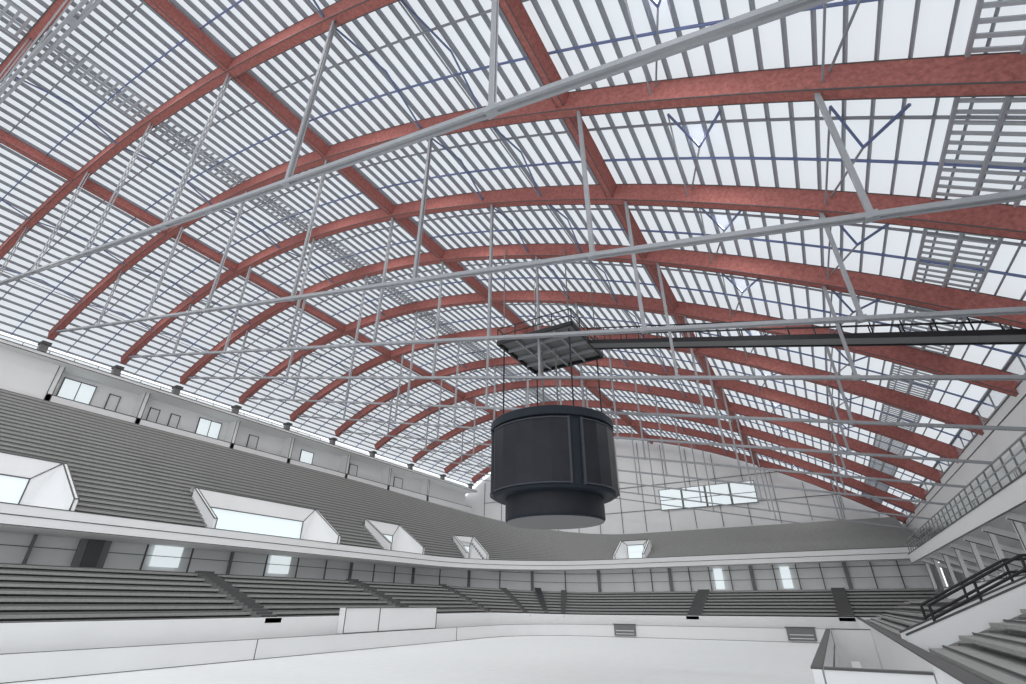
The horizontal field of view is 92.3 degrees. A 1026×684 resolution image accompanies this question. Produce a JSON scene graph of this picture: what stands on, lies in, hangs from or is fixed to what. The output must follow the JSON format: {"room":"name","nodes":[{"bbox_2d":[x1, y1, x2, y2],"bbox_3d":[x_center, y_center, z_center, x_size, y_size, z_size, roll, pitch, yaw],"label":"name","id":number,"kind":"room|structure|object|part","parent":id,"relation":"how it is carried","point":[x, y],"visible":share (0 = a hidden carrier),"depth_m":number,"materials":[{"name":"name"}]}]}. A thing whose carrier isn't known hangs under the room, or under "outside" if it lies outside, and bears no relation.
{"room":"indoor ice arena","nodes":[
{"label":"indoor ice arena","id":0,"kind":"room"},
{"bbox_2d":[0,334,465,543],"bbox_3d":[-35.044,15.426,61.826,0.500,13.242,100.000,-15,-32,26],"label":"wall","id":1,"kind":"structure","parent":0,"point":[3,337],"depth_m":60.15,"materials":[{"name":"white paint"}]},
{"bbox_2d":[6,636,819,683],"bbox_3d":[-1.986,22.315,35.199,105.000,0.001,130.000,-15,-32,26],"label":"floor","id":2,"kind":"structure","parent":0,"point":[511,659],"depth_m":28.14,"materials":[{"name":"ice"}]},
{"bbox_2d":[0,624,840,683],"bbox_3d":[-3.065,15.623,23.934,32.720,1.190,74.250,-15,-32,26],"label":"rink boards","id":3,"kind":"object","parent":2,"relation":"on","point":[42,665],"visible":0.9,"depth_m":33.02,"materials":[{"name":"white paint"}]},
{"bbox_2d":[613,624,635,635],"bbox_3d":[12.189,31.366,53.663,2.600,1.130,0.170,-15,-32,26],"label":"gate","id":4,"kind":"object","parent":3,"relation":"attached to","point":[619,629],"visible":1,"depth_m":53.61,"materials":[{"name":"grey metal"}]},
{"bbox_2d":[784,627,816,640],"bbox_3d":[26.998,27.338,46.121,2.600,1.130,0.170,-15,-32,26],"label":"gate","id":5,"kind":"object","parent":3,"relation":"attached to","point":[793,633],"visible":1,"depth_m":46.08,"materials":[{"name":"grey metal"}]},
{"bbox_2d":[0,563,938,653],"bbox_3d":[-1.766,16.495,29.897,55.200,5.771,85.370,-15,-32,26],"label":"tier","id":6,"kind":"object","parent":2,"relation":"on","point":[43,607],"visible":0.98,"depth_m":39.30,"materials":[{"name":"grey concrete"}]},
{"bbox_2d":[336,607,436,633],"bbox_3d":[-10.491,24.057,42.781,0.720,1.780,11.560,-15,-32,26],"label":"box","id":7,"kind":"object","parent":6,"relation":"attached to","point":[354,619],"visible":1,"depth_m":41.67,"materials":[{"name":"white paint"}]},
{"bbox_2d":[810,628,935,683],"bbox_3d":[12.913,12.157,18.240,2.110,1.940,22.740,-15,-32,26],"label":"enclosure","id":8,"kind":"object","parent":2,"relation":"on","point":[858,657],"visible":1,"depth_m":13.08,"materials":[{"name":"white paint"}]},
{"bbox_2d":[856,574,1025,683],"bbox_3d":[21.402,11.837,20.251,10.970,4.400,54.000,-15,-32,26],"label":"stand","id":9,"kind":"object","parent":2,"relation":"on","point":[984,641],"visible":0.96,"depth_m":13.81,"materials":[{"name":"grey concrete"}]},
{"bbox_2d":[920,554,1025,621],"bbox_3d":[15.140,7.352,14.126,5.580,2.340,1.880,-15,-32,26],"label":"stair handrail","id":10,"kind":"object","parent":9,"relation":"on","point":[1021,557],"visible":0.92,"depth_m":14.47,"materials":[{"name":"black metal"}]},
{"bbox_2d":[921,512,1025,588],"bbox_3d":[27.481,10.830,24.958,4.518,3.411,58.750,-15,-32,26],"label":"frame","id":11,"kind":"object","parent":9,"relation":"on","point":[1017,520],"visible":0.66,"depth_m":32.77,"materials":[{"name":"white paint"}]},
{"bbox_2d":[908,471,1025,563],"bbox_3d":[27.416,9.031,25.929,4.640,0.960,64.400,-15,-32,26],"label":"gallery","id":12,"kind":"object","parent":11,"relation":"on","point":[992,511],"visible":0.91,"depth_m":28.13,"materials":[{"name":"white paint"}]},
{"bbox_2d":[905,431,1025,551],"bbox_3d":[25.415,8.529,27.245,0.070,1.225,64.000,-15,-32,26],"label":"gallery railing","id":13,"kind":"object","parent":12,"relation":"on","point":[1024,433],"visible":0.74,"depth_m":26.72,"materials":[{"name":"metal"}]},
{"bbox_2d":[947,470,1024,524],"bbox_3d":[29.588,7.680,26.584,1.020,3.100,64.530,-15,-32,26],"label":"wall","id":14,"kind":"structure","parent":12,"relation":"on","point":[1016,473],"depth_m":34.89,"materials":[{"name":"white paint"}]},
{"bbox_2d":[0,388,919,559],"bbox_3d":[-4.146,10.676,42.699,68.475,11.000,97.800,-15,-32,26],"label":"tier","id":15,"kind":"object","parent":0,"point":[118,467],"visible":0.86,"depth_m":55.33,"materials":[{"name":"grey concrete"}]},
{"bbox_2d":[0,451,79,510],"bbox_3d":[-34.834,7.827,29.289,4.936,4.690,13.870,-15,-32,26],"label":"frame","id":16,"kind":"object","parent":15,"relation":"attached to","point":[25,480],"visible":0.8,"depth_m":34.17,"materials":[{"name":"white paint"}]},
{"bbox_2d":[0,334,476,511],"bbox_3d":[-33.448,11.644,61.492,4.140,5.000,98.000,-15,-32,26],"label":"wall","id":17,"kind":"structure","parent":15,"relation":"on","point":[25,370],"depth_m":56.66,"materials":[{"name":"white paint"}]},
{"bbox_2d":[37,340,52,351],"bbox_3d":[-42.900,0.502,44.961,1.000,0.938,0.720,-15,-32,26],"label":"support post","id":18,"kind":"object","parent":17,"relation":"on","point":[43,345],"visible":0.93,"depth_m":44.82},
{"bbox_2d":[56,377,96,404],"bbox_3d":[-42.798,4.978,48.270,0.150,2.300,2.730,-15,-32,26],"label":"window","id":19,"kind":"structure","parent":17,"relation":"attached to","point":[71,389],"depth_m":48.30,"materials":[{"name":"white glass"}]},
{"bbox_2d":[104,393,120,410],"bbox_3d":[-41.223,6.308,50.652,0.150,1.800,1.030,-15,-32,26],"label":"door","id":20,"kind":"structure","parent":17,"relation":"attached to","point":[112,402],"depth_m":50.66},
{"bbox_2d":[111,365,124,375],"bbox_3d":[-39.900,2.950,49.544,1.000,0.938,0.720,-15,-32,26],"label":"support post","id":21,"kind":"object","parent":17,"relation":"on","point":[116,369],"visible":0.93,"depth_m":49.40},
{"bbox_2d":[146,407,160,421],"bbox_3d":[-39.223,8.028,53.661,0.150,1.600,1.030,-15,-32,26],"label":"door","id":22,"kind":"structure","parent":17,"relation":"attached to","point":[153,414],"depth_m":53.67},
{"bbox_2d":[167,413,180,427],"bbox_3d":[-38.123,8.925,55.341,0.150,1.600,1.030,-15,-32,26],"label":"door","id":23,"kind":"structure","parent":17,"relation":"attached to","point":[174,419],"depth_m":55.36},
{"bbox_2d":[171,385,183,394],"bbox_3d":[-36.950,5.358,54.051,1.000,0.938,0.720,-15,-32,26],"label":"support post","id":24,"kind":"object","parent":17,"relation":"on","point":[176,389],"visible":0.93,"depth_m":53.89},
{"bbox_2d":[195,417,221,438],"bbox_3d":[-36.148,10.405,58.429,0.150,2.300,2.730,-15,-32,26],"label":"window","id":25,"kind":"structure","parent":17,"relation":"attached to","point":[206,427],"depth_m":58.46,"materials":[{"name":"white glass"}]},
{"bbox_2d":[231,405,241,413],"bbox_3d":[-33.450,8.214,59.398,1.000,0.938,0.720,-15,-32,26],"label":"support post","id":26,"kind":"object","parent":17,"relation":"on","point":[235,408],"visible":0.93,"depth_m":59.24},
{"bbox_2d":[246,434,258,448],"bbox_3d":[-33.248,12.859,62.813,0.150,1.900,1.330,-15,-32,26],"label":"window","id":27,"kind":"structure","parent":17,"relation":"attached to","point":[252,442],"depth_m":62.85,"materials":[{"name":"white glass"}]},
{"bbox_2d":[283,422,292,429],"bbox_3d":[-29.800,11.192,64.975,1.000,0.938,0.720,-15,-32,26],"label":"support post","id":28,"kind":"object","parent":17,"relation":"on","point":[287,425],"visible":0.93,"depth_m":64.82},
{"bbox_2d":[299,449,313,463],"bbox_3d":[-29.048,16.287,69.230,0.150,1.900,2.130,-15,-32,26],"label":"window","id":29,"kind":"structure","parent":17,"relation":"attached to","point":[305,456],"depth_m":69.23,"materials":[{"name":"white glass"}]},
{"bbox_2d":[329,437,336,444],"bbox_3d":[-25.950,14.334,70.857,1.000,0.938,0.720,-15,-32,26],"label":"support post","id":30,"kind":"object","parent":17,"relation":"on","point":[332,440],"visible":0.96,"depth_m":70.69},
{"bbox_2d":[348,463,357,475],"bbox_3d":[-24.673,19.857,75.913,0.150,1.900,1.630,-15,-32,26],"label":"window","id":31,"kind":"structure","parent":17,"relation":"attached to","point":[353,468],"depth_m":75.95,"materials":[{"name":"white glass"}]},
{"bbox_2d":[369,451,376,457],"bbox_3d":[-21.950,17.598,76.968,1.000,0.938,0.720,-15,-32,26],"label":"support post","id":32,"kind":"object","parent":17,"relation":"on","point":[372,453],"visible":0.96,"depth_m":76.80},
{"bbox_2d":[393,476,402,487],"bbox_3d":[-19.548,24.039,83.743,0.150,1.900,2.130,-15,-32,26],"label":"window","id":33,"kind":"structure","parent":17,"relation":"attached to","point":[398,482],"depth_m":83.76,"materials":[{"name":"white glass"}]},
{"bbox_2d":[407,463,413,469],"bbox_3d":[-17.450,21.270,83.843,1.000,0.938,0.720,-15,-32,26],"label":"support post","id":34,"kind":"object","parent":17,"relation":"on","point":[410,466],"visible":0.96,"depth_m":83.70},
{"bbox_2d":[190,487,340,543],"bbox_3d":[-23.259,17.272,46.973,4.936,4.690,13.570,-15,-32,26],"label":"entrance","id":35,"kind":"object","parent":15,"relation":"attached to","point":[219,510],"visible":0.77,"depth_m":48.41,"materials":[{"name":"white paint"}]},
{"bbox_2d":[362,519,424,553],"bbox_3d":[-14.659,24.290,60.112,4.936,4.690,6.370,-15,-32,26],"label":"frame","id":36,"kind":"object","parent":15,"relation":"attached to","point":[386,533],"visible":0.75,"depth_m":61.87,"materials":[{"name":"white paint"}]},
{"bbox_2d":[0,502,916,570],"bbox_3d":[-9.735,19.507,46.848,103.141,1.230,41.103,14,-31,-25],"label":"fascia","id":37,"kind":"object","parent":15,"relation":"attached to","point":[16,518],"visible":0.98,"depth_m":48.57,"materials":[{"name":"white paint"}]},
{"bbox_2d":[451,535,488,558],"bbox_3d":[-6.093,29.256,68.985,3.470,4.290,4.944,17,-32,-28],"label":"frame","id":38,"kind":"object","parent":15,"relation":"attached to","point":[467,550],"visible":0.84,"depth_m":70.10,"materials":[{"name":"white paint"}]},
{"bbox_2d":[613,539,651,558],"bbox_3d":[16.543,29.104,67.957,4.370,3.590,4.196,-15,-32,26],"label":"frame","id":39,"kind":"object","parent":15,"relation":"attached to","point":[628,548],"visible":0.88,"depth_m":69.29,"materials":[{"name":"white paint"}]},
{"bbox_2d":[0,531,932,591],"bbox_3d":[-10.495,20.953,47.082,102.097,4.400,39.291,13,-31,-24],"label":"wall","id":40,"kind":"structure","parent":0,"point":[17,548],"depth_m":54.73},
{"bbox_2d":[0,0,1025,514],"bbox_3d":[-0.225,5.044,48.507,71.352,19.248,92.000,-15,-32,26],"label":"ceiling","id":41,"kind":"structure","parent":0,"point":[935,16],"depth_m":27.99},
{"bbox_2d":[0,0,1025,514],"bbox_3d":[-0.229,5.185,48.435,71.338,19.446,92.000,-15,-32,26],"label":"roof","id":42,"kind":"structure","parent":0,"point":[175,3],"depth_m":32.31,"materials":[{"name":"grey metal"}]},
{"bbox_2d":[0,0,73,82],"bbox_3d":[-18.950,-10.210,18.642,69.237,19.753,0.455,-15,-32,26],"label":"arch","id":43,"kind":"object","parent":42,"relation":"attached to","point":[35,30],"visible":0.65,"depth_m":25.55,"materials":[{"name":"red wood"}]},
{"bbox_2d":[0,0,102,104],"bbox_3d":[-19.748,-9.363,18.712,66.332,19.493,0.240,-15,-32,26],"label":"truss","id":44,"kind":"object","parent":43,"relation":"attached to","point":[74,19],"visible":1,"depth_m":13.33,"materials":[{"name":"metal"}]},
{"bbox_2d":[0,129,496,415],"bbox_3d":[-15.138,1.495,60.164,0.419,0.744,92.000,-15,-32,26],"label":"timber beam","id":45,"kind":"structure","parent":43,"relation":"attached to","point":[6,139],"depth_m":41.26,"materials":[{"name":"red wood"}]},
{"bbox_2d":[143,0,652,443],"bbox_3d":[1.317,-1.287,50.880,0.528,0.783,92.000,-15,-32,26],"label":"timber beam","id":46,"kind":"structure","parent":43,"relation":"attached to","point":[166,9],"depth_m":29.20,"materials":[{"name":"red wood"}]},
{"bbox_2d":[499,0,760,467],"bbox_3d":[15.180,0.390,40.910,0.636,0.798,92.000,-15,-32,26],"label":"timber beam","id":47,"kind":"structure","parent":43,"relation":"attached to","point":[514,11],"depth_m":22.71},
{"bbox_2d":[0,0,399,259],"bbox_3d":[-15.950,-7.762,23.226,69.237,19.753,0.455,-15,-32,26],"label":"arch","id":48,"kind":"object","parent":42,"relation":"attached to","point":[343,12],"visible":0.95,"depth_m":26.58,"materials":[{"name":"red metal"}]},
{"bbox_2d":[0,0,833,285],"bbox_3d":[-16.748,-6.915,23.296,66.332,19.493,0.240,-15,-32,26],"label":"truss","id":49,"kind":"object","parent":48,"relation":"attached to","point":[783,8],"visible":0.91,"depth_m":13.27,"materials":[{"name":"metal"}]},
{"bbox_2d":[0,0,910,488],"bbox_3d":[0.451,4.246,51.501,57.809,14.297,81.420,-15,-32,26],"label":"bracing","id":50,"kind":"structure","parent":42,"relation":"attached to","point":[656,4],"depth_m":28.29,"materials":[{"name":"grey metal"}]},
{"bbox_2d":[0,0,1025,512],"bbox_3d":[1.913,7.080,51.643,71.003,19.265,81.490,-15,-32,26],"label":"roof purlins","id":51,"kind":"object","parent":42,"relation":"attached to","point":[849,2],"visible":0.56,"depth_m":28.77,"materials":[{"name":"metal"}]},
{"bbox_2d":[0,0,1025,503],"bbox_3d":[9.394,1.417,44.106,39.920,15.920,92.065,-15,-32,26],"label":"vent strip","id":52,"kind":"object","parent":42,"relation":"attached to","point":[980,4],"depth_m":20.96,"materials":[{"name":"metal"}]},
{"bbox_2d":[465,439,946,598],"bbox_3d":[21.774,29.738,81.857,73.500,30.868,0.100,-15,-32,26],"label":"wall","id":53,"kind":"structure","parent":0,"point":[622,516],"depth_m":80.45,"materials":[{"name":"white paint"}]},
{"bbox_2d":[659,480,757,510],"bbox_3d":[30.767,24.523,78.494,14.700,3.300,0.300,-15,-32,26],"label":"window","id":54,"kind":"structure","parent":53,"relation":"in","point":[735,489],"depth_m":78.20,"materials":[{"name":"white glass"}]},
{"bbox_2d":[902,381,1025,586],"bbox_3d":[31.821,12.353,29.846,2.630,12.530,83.500,-15,-32,26],"label":"wall","id":55,"kind":"structure","parent":0,"point":[1012,412],"depth_m":33.28,"materials":[{"name":"white paint"}]},
{"bbox_2d":[47,51,1025,340],"bbox_3d":[-12.700,-5.110,28.191,69.237,19.753,0.455,-15,-32,26],"label":"arch","id":56,"kind":"object","parent":55,"relation":"attached to","point":[1001,74],"visible":0.79,"depth_m":16.64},
{"bbox_2d":[56,93,1025,332],"bbox_3d":[-13.498,-4.263,28.261,66.332,19.493,0.240,-15,-32,26],"label":"truss","id":57,"kind":"object","parent":56,"relation":"attached to","point":[870,215],"visible":0.88,"depth_m":17.27,"materials":[{"name":"metal"}]},
{"bbox_2d":[120,184,1025,364],"bbox_3d":[-9.700,-2.662,32.774,69.237,19.753,0.455,-15,-32,26],"label":"arch","id":58,"kind":"object","parent":55,"relation":"attached to","point":[995,220],"visible":0.9,"depth_m":23.25,"materials":[{"name":"red wood"}]},
{"bbox_2d":[128,201,1025,357],"bbox_3d":[-10.498,-1.815,32.844,66.332,19.493,0.240,-15,-32,26],"label":"truss","id":59,"kind":"object","parent":58,"relation":"attached to","point":[861,318],"visible":0.89,"depth_m":22.85,"materials":[{"name":"metal"}]},
{"bbox_2d":[180,243,1025,384],"bbox_3d":[-6.750,-0.255,37.281,69.237,19.753,0.455,-15,-32,26],"label":"arch","id":60,"kind":"object","parent":55,"relation":"attached to","point":[892,289],"visible":0.89,"depth_m":26.92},
{"bbox_2d":[188,256,1025,380],"bbox_3d":[-7.548,0.593,37.351,66.332,19.493,0.240,-15,-32,26],"label":"truss","id":61,"kind":"object","parent":60,"relation":"attached to","point":[855,377],"visible":0.88,"depth_m":29.04,"materials":[{"name":"metal"}]},
{"bbox_2d":[497,248,603,373],"bbox_3d":[2.606,-2.904,35.125,5.440,8.070,5.440,-15,-32,26],"label":"platform","id":62,"kind":"object","parent":61,"relation":"attached to","point":[525,351],"visible":0.88,"depth_m":33.17,"materials":[{"name":"paint"}]},
{"bbox_2d":[490,328,619,529],"bbox_3d":[2.395,5.428,30.486,7.500,10.950,7.500,-15,-32,26],"label":"scoreboard","id":63,"kind":"object","parent":62,"relation":"hanging from","point":[553,467],"visible":1,"depth_m":26.71,"materials":[{"name":"black metal"}]},
{"bbox_3d":[2.395,7.170,29.555,7.500,4.400,7.500,-15,-32,26],"label":"casing","id":64,"kind":"part","parent":63,"relation":"part of","materials":[{"name":"black metal"}]},
{"bbox_2d":[587,317,1025,348],"bbox_3d":[13.446,-0.434,26.318,20.041,6.694,1.080,-18,-33,30],"label":"catwalk","id":65,"kind":"object","parent":62,"relation":"attached to","point":[1002,336],"visible":0.83,"depth_m":24.39,"materials":[{"name":"grey metal"}]},
{"bbox_2d":[239,290,1019,404],"bbox_3d":[-3.249,2.601,42.629,69.237,19.753,0.455,-15,-32,26],"label":"arch","id":66,"kind":"object","parent":55,"relation":"attached to","point":[927,361],"visible":0.81,"depth_m":35.32,"materials":[{"name":"red metal"}]},
{"bbox_2d":[246,303,1025,430],"bbox_3d":[-4.048,3.449,42.699,66.332,19.493,0.240,-15,-32,26],"label":"truss","id":67,"kind":"object","parent":66,"relation":"attached to","point":[851,421],"visible":0.73,"depth_m":32.13,"materials":[{"name":"metal"}]},
{"bbox_2d":[289,326,988,435],"bbox_3d":[0.401,5.580,48.205,69.237,19.753,0.455,-15,-32,26],"label":"arch","id":68,"kind":"object","parent":55,"relation":"attached to","point":[943,413],"visible":0.58,"depth_m":37.14,"materials":[{"name":"red metal"}]},
{"bbox_2d":[297,342,991,463],"bbox_3d":[-0.399,6.427,48.275,66.332,19.493,0.240,-15,-32,26],"label":"truss","id":69,"kind":"object","parent":68,"relation":"attached to","point":[723,444],"visible":0.81,"depth_m":38.48,"materials":[{"name":"metal"}]},
{"bbox_2d":[335,356,963,463],"bbox_3d":[4.250,8.721,54.087,69.237,19.753,0.455,-15,-32,26],"label":"arch","id":70,"kind":"object","parent":55,"relation":"attached to","point":[944,450],"visible":0.67,"depth_m":45.02,"materials":[{"name":"red metal"}]},
{"bbox_2d":[342,366,965,487],"bbox_3d":[3.451,9.569,54.157,66.332,19.493,0.240,-15,-32,26],"label":"truss","id":71,"kind":"object","parent":70,"relation":"attached to","point":[831,426],"visible":0.76,"depth_m":44.94,"materials":[{"name":"metal"}]},
{"bbox_2d":[374,380,944,482],"bbox_3d":[8.251,11.985,60.198,69.237,19.753,0.455,-15,-32,26],"label":"arch","id":72,"kind":"object","parent":55,"relation":"attached to","point":[915,467],"visible":0.81,"depth_m":54.68,"materials":[{"name":"red metal"}]},
{"bbox_2d":[381,387,945,504],"bbox_3d":[7.452,12.833,60.268,66.332,19.493,0.240,-15,-32,26],"label":"truss","id":73,"kind":"object","parent":72,"relation":"attached to","point":[425,449],"visible":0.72,"depth_m":51.14,"materials":[{"name":"metal"}]},
{"bbox_2d":[412,400,927,500],"bbox_3d":[12.751,15.657,67.073,69.237,19.753,0.455,-15,-32,26],"label":"arch","id":74,"kind":"object","parent":55,"relation":"attached to","point":[909,488],"visible":0.76,"depth_m":60.34,"materials":[{"name":"red metal"}]},
{"bbox_2d":[419,408,929,519],"bbox_3d":[11.951,16.505,67.143,66.332,19.493,0.240,-15,-32,26],"label":"truss","id":75,"kind":"object","parent":74,"relation":"attached to","point":[461,463],"visible":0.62,"depth_m":57.45,"materials":[{"name":"metal"}]},
{"bbox_2d":[444,418,917,513],"bbox_3d":[17.250,19.329,73.948,69.237,19.753,0.455,-15,-32,26],"label":"arch","id":76,"kind":"object","parent":55,"relation":"attached to","point":[909,506],"visible":0.54,"depth_m":65.38,"materials":[{"name":"red metal"}]},
{"bbox_2d":[451,426,917,529],"bbox_3d":[16.451,20.177,74.018,66.332,19.493,0.240,-15,-32,26],"label":"truss","id":77,"kind":"object","parent":76,"relation":"attached to","point":[638,493],"visible":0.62,"depth_m":64.72,"materials":[{"name":"metal"}]},
{"bbox_2d":[471,433,907,523],"bbox_3d":[21.751,23.001,80.823,69.237,19.753,0.455,-15,-32,26],"label":"arch","id":78,"kind":"object","parent":55,"relation":"attached to","point":[820,483],"visible":0.42,"depth_m":71.94,"materials":[{"name":"red metal"}]},
{"bbox_2d":[477,441,839,522],"bbox_3d":[20.952,23.849,80.893,66.333,19.493,0.240,-15,-32,26],"label":"truss","id":79,"kind":"object","parent":78,"relation":"attached to","point":[775,519],"visible":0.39,"depth_m":74.87,"materials":[{"name":"metal"}]},
{"bbox_2d":[902,344,1025,513],"bbox_3d":[30.477,6.376,33.120,0.070,1.120,78.280,-15,-32,26],"label":"glass balustrade","id":80,"kind":"object","parent":55,"relation":"on","point":[1023,345],"visible":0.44,"depth_m":29.14,"materials":[{"name":"paint"}]}
]}

